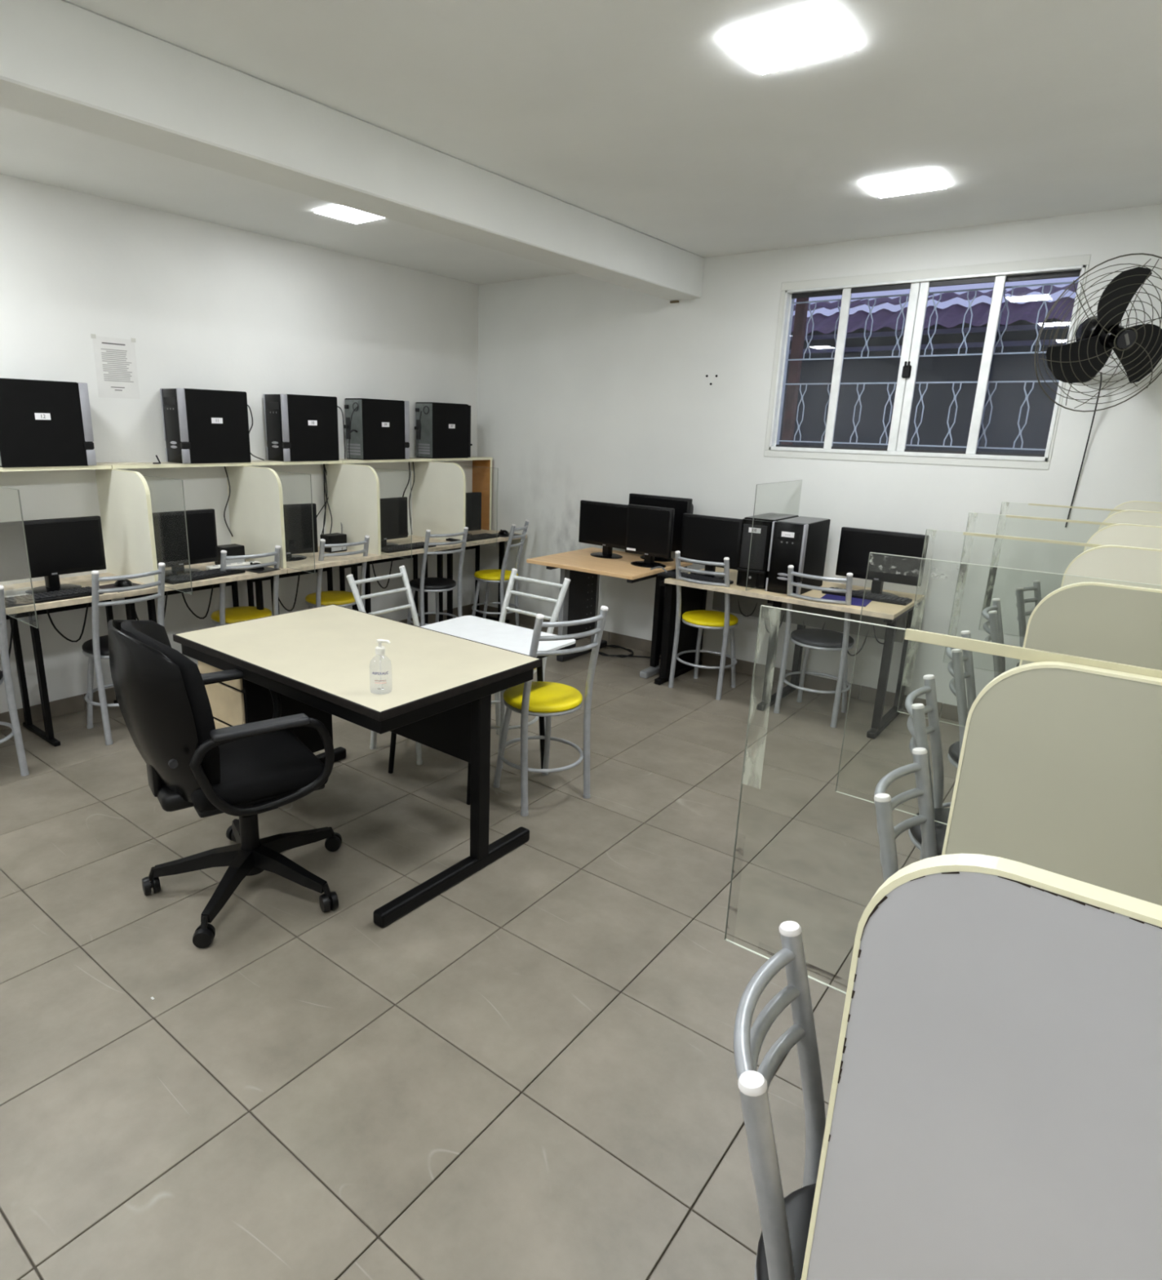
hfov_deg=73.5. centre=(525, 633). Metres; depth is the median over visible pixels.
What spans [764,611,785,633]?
cable
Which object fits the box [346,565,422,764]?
bar stool
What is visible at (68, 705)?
baseboard
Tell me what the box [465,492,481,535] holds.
monitor
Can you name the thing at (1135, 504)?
divider
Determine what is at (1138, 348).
wall fan
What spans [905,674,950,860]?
bar stool
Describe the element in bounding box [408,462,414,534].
cable
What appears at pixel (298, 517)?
monitor
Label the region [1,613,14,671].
cable
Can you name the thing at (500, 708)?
bar stool
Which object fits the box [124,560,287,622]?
desk
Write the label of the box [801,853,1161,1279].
divider
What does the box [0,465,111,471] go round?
wall shelf
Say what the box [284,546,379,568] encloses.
countertop
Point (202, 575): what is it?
keyboard
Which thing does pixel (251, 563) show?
mouse
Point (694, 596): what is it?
desk
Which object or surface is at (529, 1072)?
floor
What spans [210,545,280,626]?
bar stool
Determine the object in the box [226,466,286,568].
divider
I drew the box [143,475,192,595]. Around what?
sheet
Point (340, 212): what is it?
recessed light
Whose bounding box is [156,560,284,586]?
countertop
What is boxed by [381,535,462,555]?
countertop
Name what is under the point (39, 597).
keyboard
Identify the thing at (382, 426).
computer tower
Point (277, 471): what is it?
sheet
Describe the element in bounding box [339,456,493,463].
wall shelf
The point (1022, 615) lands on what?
bar stool
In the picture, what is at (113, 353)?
print
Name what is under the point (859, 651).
cable
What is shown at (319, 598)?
bar stool
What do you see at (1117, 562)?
divider
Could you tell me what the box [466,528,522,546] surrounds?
countertop
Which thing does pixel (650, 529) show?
monitor
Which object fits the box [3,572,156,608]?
countertop
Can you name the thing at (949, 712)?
baseboard
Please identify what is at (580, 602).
desk
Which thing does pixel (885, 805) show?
bar stool
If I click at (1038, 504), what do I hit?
sheet
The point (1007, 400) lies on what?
wall
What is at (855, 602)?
mouse pad
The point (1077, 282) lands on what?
window grille
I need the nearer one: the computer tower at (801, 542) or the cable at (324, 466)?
the computer tower at (801, 542)
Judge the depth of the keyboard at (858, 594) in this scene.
4.20 m
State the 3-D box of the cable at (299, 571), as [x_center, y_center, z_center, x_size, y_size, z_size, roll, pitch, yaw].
[-1.522,-0.311,4.965,0.020,0.348,0.249,12,18,35]
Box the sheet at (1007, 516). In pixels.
[943,512,1119,673]
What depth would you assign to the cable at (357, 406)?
5.05 m
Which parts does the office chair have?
backrest, adjust knob, star leg, star leg, star leg, armrest, seat, armrest, star leg, star leg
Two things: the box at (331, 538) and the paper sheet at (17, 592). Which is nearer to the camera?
the paper sheet at (17, 592)
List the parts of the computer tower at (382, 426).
panel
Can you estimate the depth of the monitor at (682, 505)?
5.05 m
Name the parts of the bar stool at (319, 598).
post, seat, rail, rail, post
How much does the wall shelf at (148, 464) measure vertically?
0.019 m
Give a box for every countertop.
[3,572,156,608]
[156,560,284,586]
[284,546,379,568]
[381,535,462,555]
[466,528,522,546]
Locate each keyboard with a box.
[4,586,102,608]
[164,568,245,584]
[381,542,436,553]
[445,533,499,542]
[657,570,733,584]
[822,586,912,605]
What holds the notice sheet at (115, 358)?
attached to the wall at (205, 304)
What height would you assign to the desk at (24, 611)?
0.730 m
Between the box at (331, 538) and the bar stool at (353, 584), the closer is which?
the bar stool at (353, 584)
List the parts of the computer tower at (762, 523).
curved trim, drive door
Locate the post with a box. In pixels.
[781,297,808,444]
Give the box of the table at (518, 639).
[388,615,576,804]
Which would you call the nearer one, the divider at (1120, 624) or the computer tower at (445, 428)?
the divider at (1120, 624)
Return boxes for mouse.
[114,579,133,586]
[249,562,264,569]
[498,529,509,535]
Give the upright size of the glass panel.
0.604 m
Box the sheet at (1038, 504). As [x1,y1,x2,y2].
[978,502,1124,637]
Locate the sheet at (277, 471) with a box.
[277,471,315,573]
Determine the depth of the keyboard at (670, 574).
4.62 m
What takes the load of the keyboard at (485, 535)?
on the desk at (469, 545)
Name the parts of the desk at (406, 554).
leg, rail, leg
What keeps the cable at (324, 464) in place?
on the desk at (308, 564)
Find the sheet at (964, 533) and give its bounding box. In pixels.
[897,528,1104,727]
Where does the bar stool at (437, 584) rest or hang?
on the floor
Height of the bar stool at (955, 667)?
0.865 m
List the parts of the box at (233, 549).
plate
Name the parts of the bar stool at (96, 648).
leg, seat, post, rail, rail, rail, post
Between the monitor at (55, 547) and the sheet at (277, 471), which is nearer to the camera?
the monitor at (55, 547)
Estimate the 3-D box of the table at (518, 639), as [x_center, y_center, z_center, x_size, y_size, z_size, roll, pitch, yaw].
[-0.199,0.332,3.461,0.681,0.663,0.518,13,19,37]
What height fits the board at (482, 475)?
0.557 m
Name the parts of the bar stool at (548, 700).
leg, post, seat, leg, rail, rail, rail, post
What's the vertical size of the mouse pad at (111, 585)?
0.003 m
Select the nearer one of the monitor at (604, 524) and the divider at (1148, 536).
the divider at (1148, 536)
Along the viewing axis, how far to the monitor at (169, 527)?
4.16 m
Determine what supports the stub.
attached to the wall at (589, 388)
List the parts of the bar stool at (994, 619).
rail, rail, rail, post, post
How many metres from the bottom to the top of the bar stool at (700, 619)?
0.865 m
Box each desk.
[3,572,158,746]
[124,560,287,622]
[173,604,542,928]
[246,546,382,615]
[339,535,462,622]
[424,528,527,623]
[526,546,693,678]
[654,566,924,738]
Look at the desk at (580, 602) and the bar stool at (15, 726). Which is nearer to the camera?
the bar stool at (15, 726)
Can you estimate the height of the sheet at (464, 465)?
0.537 m
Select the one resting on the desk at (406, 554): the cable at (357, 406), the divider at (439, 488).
the divider at (439, 488)
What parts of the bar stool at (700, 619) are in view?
post, leg, rail, rail, rail, seat, post, leg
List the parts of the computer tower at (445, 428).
panel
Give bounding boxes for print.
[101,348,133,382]
[102,342,124,391]
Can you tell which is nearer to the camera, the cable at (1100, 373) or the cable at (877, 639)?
the cable at (1100, 373)
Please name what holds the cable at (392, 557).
hanging from the desk at (406, 554)
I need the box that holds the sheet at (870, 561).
[835,551,1161,825]
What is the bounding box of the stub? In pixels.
[670,300,679,302]
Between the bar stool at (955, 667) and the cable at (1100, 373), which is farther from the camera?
the cable at (1100, 373)
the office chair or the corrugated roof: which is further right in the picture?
the corrugated roof
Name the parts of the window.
sash, rail, rail, sash, rail, sash, rail, sash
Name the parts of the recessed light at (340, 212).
frame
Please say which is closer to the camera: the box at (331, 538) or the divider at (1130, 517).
the divider at (1130, 517)
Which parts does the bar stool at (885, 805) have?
post, rail, rail, rail, post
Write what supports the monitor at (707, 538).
on the desk at (694, 596)
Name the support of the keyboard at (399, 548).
on the desk at (406, 554)
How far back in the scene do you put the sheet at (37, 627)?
2.98 m
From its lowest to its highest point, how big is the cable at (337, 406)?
0.338 m
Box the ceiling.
[0,0,1161,284]
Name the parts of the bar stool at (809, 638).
post, leg, rail, rail, rail, seat, post, leg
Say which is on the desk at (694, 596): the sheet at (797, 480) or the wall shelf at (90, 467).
the sheet at (797, 480)
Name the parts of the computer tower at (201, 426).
drive door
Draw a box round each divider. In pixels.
[95,468,158,586]
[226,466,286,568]
[324,463,381,555]
[411,461,466,540]
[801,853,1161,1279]
[942,661,1161,906]
[1019,582,1161,670]
[1061,545,1161,589]
[1084,523,1161,551]
[1097,510,1161,530]
[1107,500,1161,517]
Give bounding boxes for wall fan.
[1033,253,1161,412]
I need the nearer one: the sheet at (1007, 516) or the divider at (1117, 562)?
the divider at (1117, 562)
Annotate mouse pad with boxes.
[98,582,140,592]
[242,566,280,573]
[494,533,519,537]
[821,594,872,606]
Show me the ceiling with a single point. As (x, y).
(641, 116)
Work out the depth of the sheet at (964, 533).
2.23 m
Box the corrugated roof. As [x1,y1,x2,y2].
[789,283,1078,354]
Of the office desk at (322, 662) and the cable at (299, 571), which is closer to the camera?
the office desk at (322, 662)
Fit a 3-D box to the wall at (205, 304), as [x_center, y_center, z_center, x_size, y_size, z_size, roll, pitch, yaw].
[-2.422,-0.803,3.938,0.150,2.687,6.600,13,19,37]
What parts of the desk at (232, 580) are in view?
leg, rail, power strip, leg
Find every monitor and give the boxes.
[0,515,106,594]
[151,508,218,576]
[283,503,318,561]
[379,497,408,546]
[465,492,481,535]
[578,500,627,559]
[625,504,675,568]
[629,493,693,561]
[680,513,742,578]
[835,526,929,596]
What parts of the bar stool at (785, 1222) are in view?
rail, post, rail, rail, seat, post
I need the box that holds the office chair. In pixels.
[107,619,342,948]
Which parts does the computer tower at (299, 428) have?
drive door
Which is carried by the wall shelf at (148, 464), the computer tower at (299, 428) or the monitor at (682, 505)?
the computer tower at (299, 428)
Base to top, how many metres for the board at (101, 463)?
0.005 m
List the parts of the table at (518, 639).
leg, leg, leg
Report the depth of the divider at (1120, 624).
1.52 m
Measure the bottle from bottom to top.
0.170 m
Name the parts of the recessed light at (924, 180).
frame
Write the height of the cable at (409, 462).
0.532 m
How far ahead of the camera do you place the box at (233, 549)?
4.44 m
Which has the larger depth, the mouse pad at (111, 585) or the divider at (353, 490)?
the divider at (353, 490)
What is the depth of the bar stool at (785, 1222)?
1.06 m
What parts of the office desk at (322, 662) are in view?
drawer, drawer, drawer, edge trim, modesty panel, leg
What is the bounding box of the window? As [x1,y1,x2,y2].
[764,254,1091,470]
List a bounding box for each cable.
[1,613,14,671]
[45,602,88,642]
[135,591,168,620]
[180,584,213,618]
[223,466,233,536]
[247,404,264,460]
[278,571,300,611]
[316,463,328,517]
[321,463,325,534]
[323,464,327,533]
[324,466,332,533]
[337,405,346,459]
[348,406,358,459]
[371,557,393,588]
[402,462,410,534]
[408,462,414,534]
[417,410,422,457]
[598,644,660,658]
[650,566,667,572]
[737,599,757,616]
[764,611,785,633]
[847,630,869,656]
[873,625,897,644]
[1065,373,1102,527]
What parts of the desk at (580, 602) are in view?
rail, perforated panel, rail, leg, perforated panel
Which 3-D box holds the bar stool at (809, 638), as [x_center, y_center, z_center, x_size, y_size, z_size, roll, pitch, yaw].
[1.644,0.047,4.323,0.368,0.865,0.414,13,19,37]
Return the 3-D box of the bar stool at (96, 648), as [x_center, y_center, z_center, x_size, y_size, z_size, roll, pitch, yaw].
[-2.002,0.073,3.852,0.414,0.865,0.368,13,19,37]
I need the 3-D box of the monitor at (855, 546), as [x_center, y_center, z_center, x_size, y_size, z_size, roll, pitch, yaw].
[1.963,-0.389,4.287,0.450,0.360,0.180,14,19,38]
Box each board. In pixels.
[96,462,145,465]
[472,459,492,530]
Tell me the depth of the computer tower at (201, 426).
4.25 m
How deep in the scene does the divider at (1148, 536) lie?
2.62 m
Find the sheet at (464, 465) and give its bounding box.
[463,465,498,546]
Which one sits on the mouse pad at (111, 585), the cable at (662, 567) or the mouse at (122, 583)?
the mouse at (122, 583)
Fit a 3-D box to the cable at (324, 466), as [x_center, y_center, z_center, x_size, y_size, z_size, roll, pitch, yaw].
[-1.288,-0.839,5.085,0.039,0.538,0.200,-4,16,-19]
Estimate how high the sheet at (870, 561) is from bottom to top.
0.603 m
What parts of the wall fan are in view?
blade, wall plate, motor, blade, blade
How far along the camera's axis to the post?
5.01 m
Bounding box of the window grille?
[777,280,1079,450]
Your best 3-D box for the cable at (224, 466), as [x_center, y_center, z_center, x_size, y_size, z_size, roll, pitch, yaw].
[-1.775,-0.784,4.606,0.047,0.422,0.028,-7,17,-30]
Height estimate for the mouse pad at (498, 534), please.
0.003 m
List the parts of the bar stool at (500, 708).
leg, post, rail, rail, rail, post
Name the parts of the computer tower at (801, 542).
drive door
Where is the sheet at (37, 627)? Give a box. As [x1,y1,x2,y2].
[1,486,38,628]
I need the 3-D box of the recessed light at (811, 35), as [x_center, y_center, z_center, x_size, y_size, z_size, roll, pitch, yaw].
[0.724,-1.615,2.119,0.270,0.010,0.270,13,19,37]
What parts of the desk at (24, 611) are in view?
leg, rail, leg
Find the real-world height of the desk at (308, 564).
0.730 m
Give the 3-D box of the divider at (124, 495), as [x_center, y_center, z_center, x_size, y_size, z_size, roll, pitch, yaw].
[-2.035,-0.551,3.950,0.530,0.555,0.019,13,19,37]
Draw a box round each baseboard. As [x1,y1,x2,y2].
[0,603,474,730]
[479,604,959,721]
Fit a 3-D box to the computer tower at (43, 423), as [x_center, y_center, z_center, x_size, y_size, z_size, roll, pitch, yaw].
[-2.332,-0.999,3.685,0.189,0.392,0.442,13,19,37]
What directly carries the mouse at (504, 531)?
on the mouse pad at (498, 534)
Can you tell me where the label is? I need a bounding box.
[626,547,635,551]
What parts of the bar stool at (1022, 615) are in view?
post, rail, rail, rail, post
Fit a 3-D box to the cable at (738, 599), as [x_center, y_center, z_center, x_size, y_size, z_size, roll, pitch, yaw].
[1.416,-0.220,4.930,0.187,0.230,0.019,13,19,37]
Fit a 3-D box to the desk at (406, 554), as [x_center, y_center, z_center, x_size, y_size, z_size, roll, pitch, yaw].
[-0.894,-0.271,5.505,0.550,0.730,0.786,13,19,37]
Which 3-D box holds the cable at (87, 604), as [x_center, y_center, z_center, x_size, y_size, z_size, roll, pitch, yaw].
[-2.334,-0.096,3.973,0.020,0.294,0.249,12,18,35]
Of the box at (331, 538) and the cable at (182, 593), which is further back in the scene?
the box at (331, 538)
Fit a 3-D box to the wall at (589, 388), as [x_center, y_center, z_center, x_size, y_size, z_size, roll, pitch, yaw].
[1.505,-0.957,4.915,4.750,2.687,0.150,13,19,37]
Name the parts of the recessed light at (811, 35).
frame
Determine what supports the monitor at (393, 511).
on the desk at (406, 554)
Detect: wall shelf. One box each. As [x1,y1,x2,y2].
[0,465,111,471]
[111,460,342,469]
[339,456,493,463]
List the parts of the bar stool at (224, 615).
post, seat, rail, rail, rail, post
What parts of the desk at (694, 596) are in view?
rail, leg, panel, leg, leg, rail, leg, panel, leg, rail, leg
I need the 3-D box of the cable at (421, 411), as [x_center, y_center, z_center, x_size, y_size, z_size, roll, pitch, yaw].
[-0.766,-1.438,5.594,0.010,0.326,0.070,7,16,19]
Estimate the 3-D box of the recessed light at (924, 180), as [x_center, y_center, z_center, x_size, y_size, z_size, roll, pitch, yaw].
[1.609,-1.903,3.284,0.270,0.010,0.270,13,19,37]
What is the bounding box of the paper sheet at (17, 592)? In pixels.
[4,586,33,597]
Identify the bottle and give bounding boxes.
[372,639,390,688]
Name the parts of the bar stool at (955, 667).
rail, seat, rail, post, rail, post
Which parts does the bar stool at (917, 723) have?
rail, rail, rail, post, seat, post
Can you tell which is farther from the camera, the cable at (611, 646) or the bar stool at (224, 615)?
the cable at (611, 646)
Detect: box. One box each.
[214,543,245,564]
[320,533,346,552]
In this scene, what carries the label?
attached to the monitor at (650, 529)
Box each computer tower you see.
[0,377,96,467]
[160,387,251,463]
[263,394,339,462]
[344,398,409,460]
[414,402,472,458]
[736,512,799,588]
[765,515,831,595]
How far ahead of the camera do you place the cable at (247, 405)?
4.55 m
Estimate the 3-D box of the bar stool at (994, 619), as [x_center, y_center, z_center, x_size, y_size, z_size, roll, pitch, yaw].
[2.153,0.317,3.369,0.414,0.865,0.368,11,18,31]
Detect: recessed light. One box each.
[315,204,383,223]
[723,5,856,74]
[862,169,946,198]
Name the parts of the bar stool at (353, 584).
post, rail, rail, rail, post, leg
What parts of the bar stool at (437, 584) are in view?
leg, post, seat, leg, rail, rail, rail, post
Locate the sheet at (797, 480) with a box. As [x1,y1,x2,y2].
[746,480,799,591]
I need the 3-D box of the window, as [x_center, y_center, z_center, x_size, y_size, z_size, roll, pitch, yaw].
[2.088,-1.447,4.247,1.492,0.996,0.090,13,19,37]
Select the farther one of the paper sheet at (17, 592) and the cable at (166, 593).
the cable at (166, 593)
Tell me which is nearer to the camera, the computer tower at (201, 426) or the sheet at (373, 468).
the computer tower at (201, 426)
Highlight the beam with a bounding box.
[0,0,704,300]
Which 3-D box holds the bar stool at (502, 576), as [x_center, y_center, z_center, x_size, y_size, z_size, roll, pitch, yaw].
[-0.203,-0.427,5.904,0.414,0.865,0.368,6,16,18]
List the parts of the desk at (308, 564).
leg, rail, leg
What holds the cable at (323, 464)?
on the desk at (308, 564)
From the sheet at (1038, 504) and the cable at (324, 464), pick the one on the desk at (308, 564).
the cable at (324, 464)
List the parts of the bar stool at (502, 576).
leg, leg, seat, post, rail, rail, rail, post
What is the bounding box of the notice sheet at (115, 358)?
[90,333,140,399]
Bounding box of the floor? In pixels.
[0,614,959,1279]
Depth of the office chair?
2.34 m
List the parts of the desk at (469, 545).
leg, rail, leg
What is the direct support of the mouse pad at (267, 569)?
on the desk at (232, 580)
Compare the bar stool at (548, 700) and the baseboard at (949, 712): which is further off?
the baseboard at (949, 712)
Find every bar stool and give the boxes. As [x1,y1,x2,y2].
[0,585,29,776]
[81,562,165,745]
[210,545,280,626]
[305,534,369,608]
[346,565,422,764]
[407,526,468,626]
[471,520,529,626]
[490,568,570,768]
[493,605,608,816]
[668,551,738,700]
[733,920,826,1279]
[773,564,854,728]
[874,747,937,882]
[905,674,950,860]
[942,630,976,808]
[982,598,1005,677]
[1015,580,1041,666]
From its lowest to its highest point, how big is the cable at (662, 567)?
0.050 m
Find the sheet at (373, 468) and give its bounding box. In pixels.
[373,467,412,559]
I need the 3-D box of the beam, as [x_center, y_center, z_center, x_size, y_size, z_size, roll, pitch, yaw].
[-0.947,-1.651,2.512,0.220,0.232,6.300,13,19,37]
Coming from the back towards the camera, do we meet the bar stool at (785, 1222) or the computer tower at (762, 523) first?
the computer tower at (762, 523)
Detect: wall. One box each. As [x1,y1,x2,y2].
[0,173,479,713]
[477,204,1161,717]
[779,318,1071,453]
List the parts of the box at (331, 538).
plate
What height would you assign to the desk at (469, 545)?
0.730 m
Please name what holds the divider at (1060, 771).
on the desk

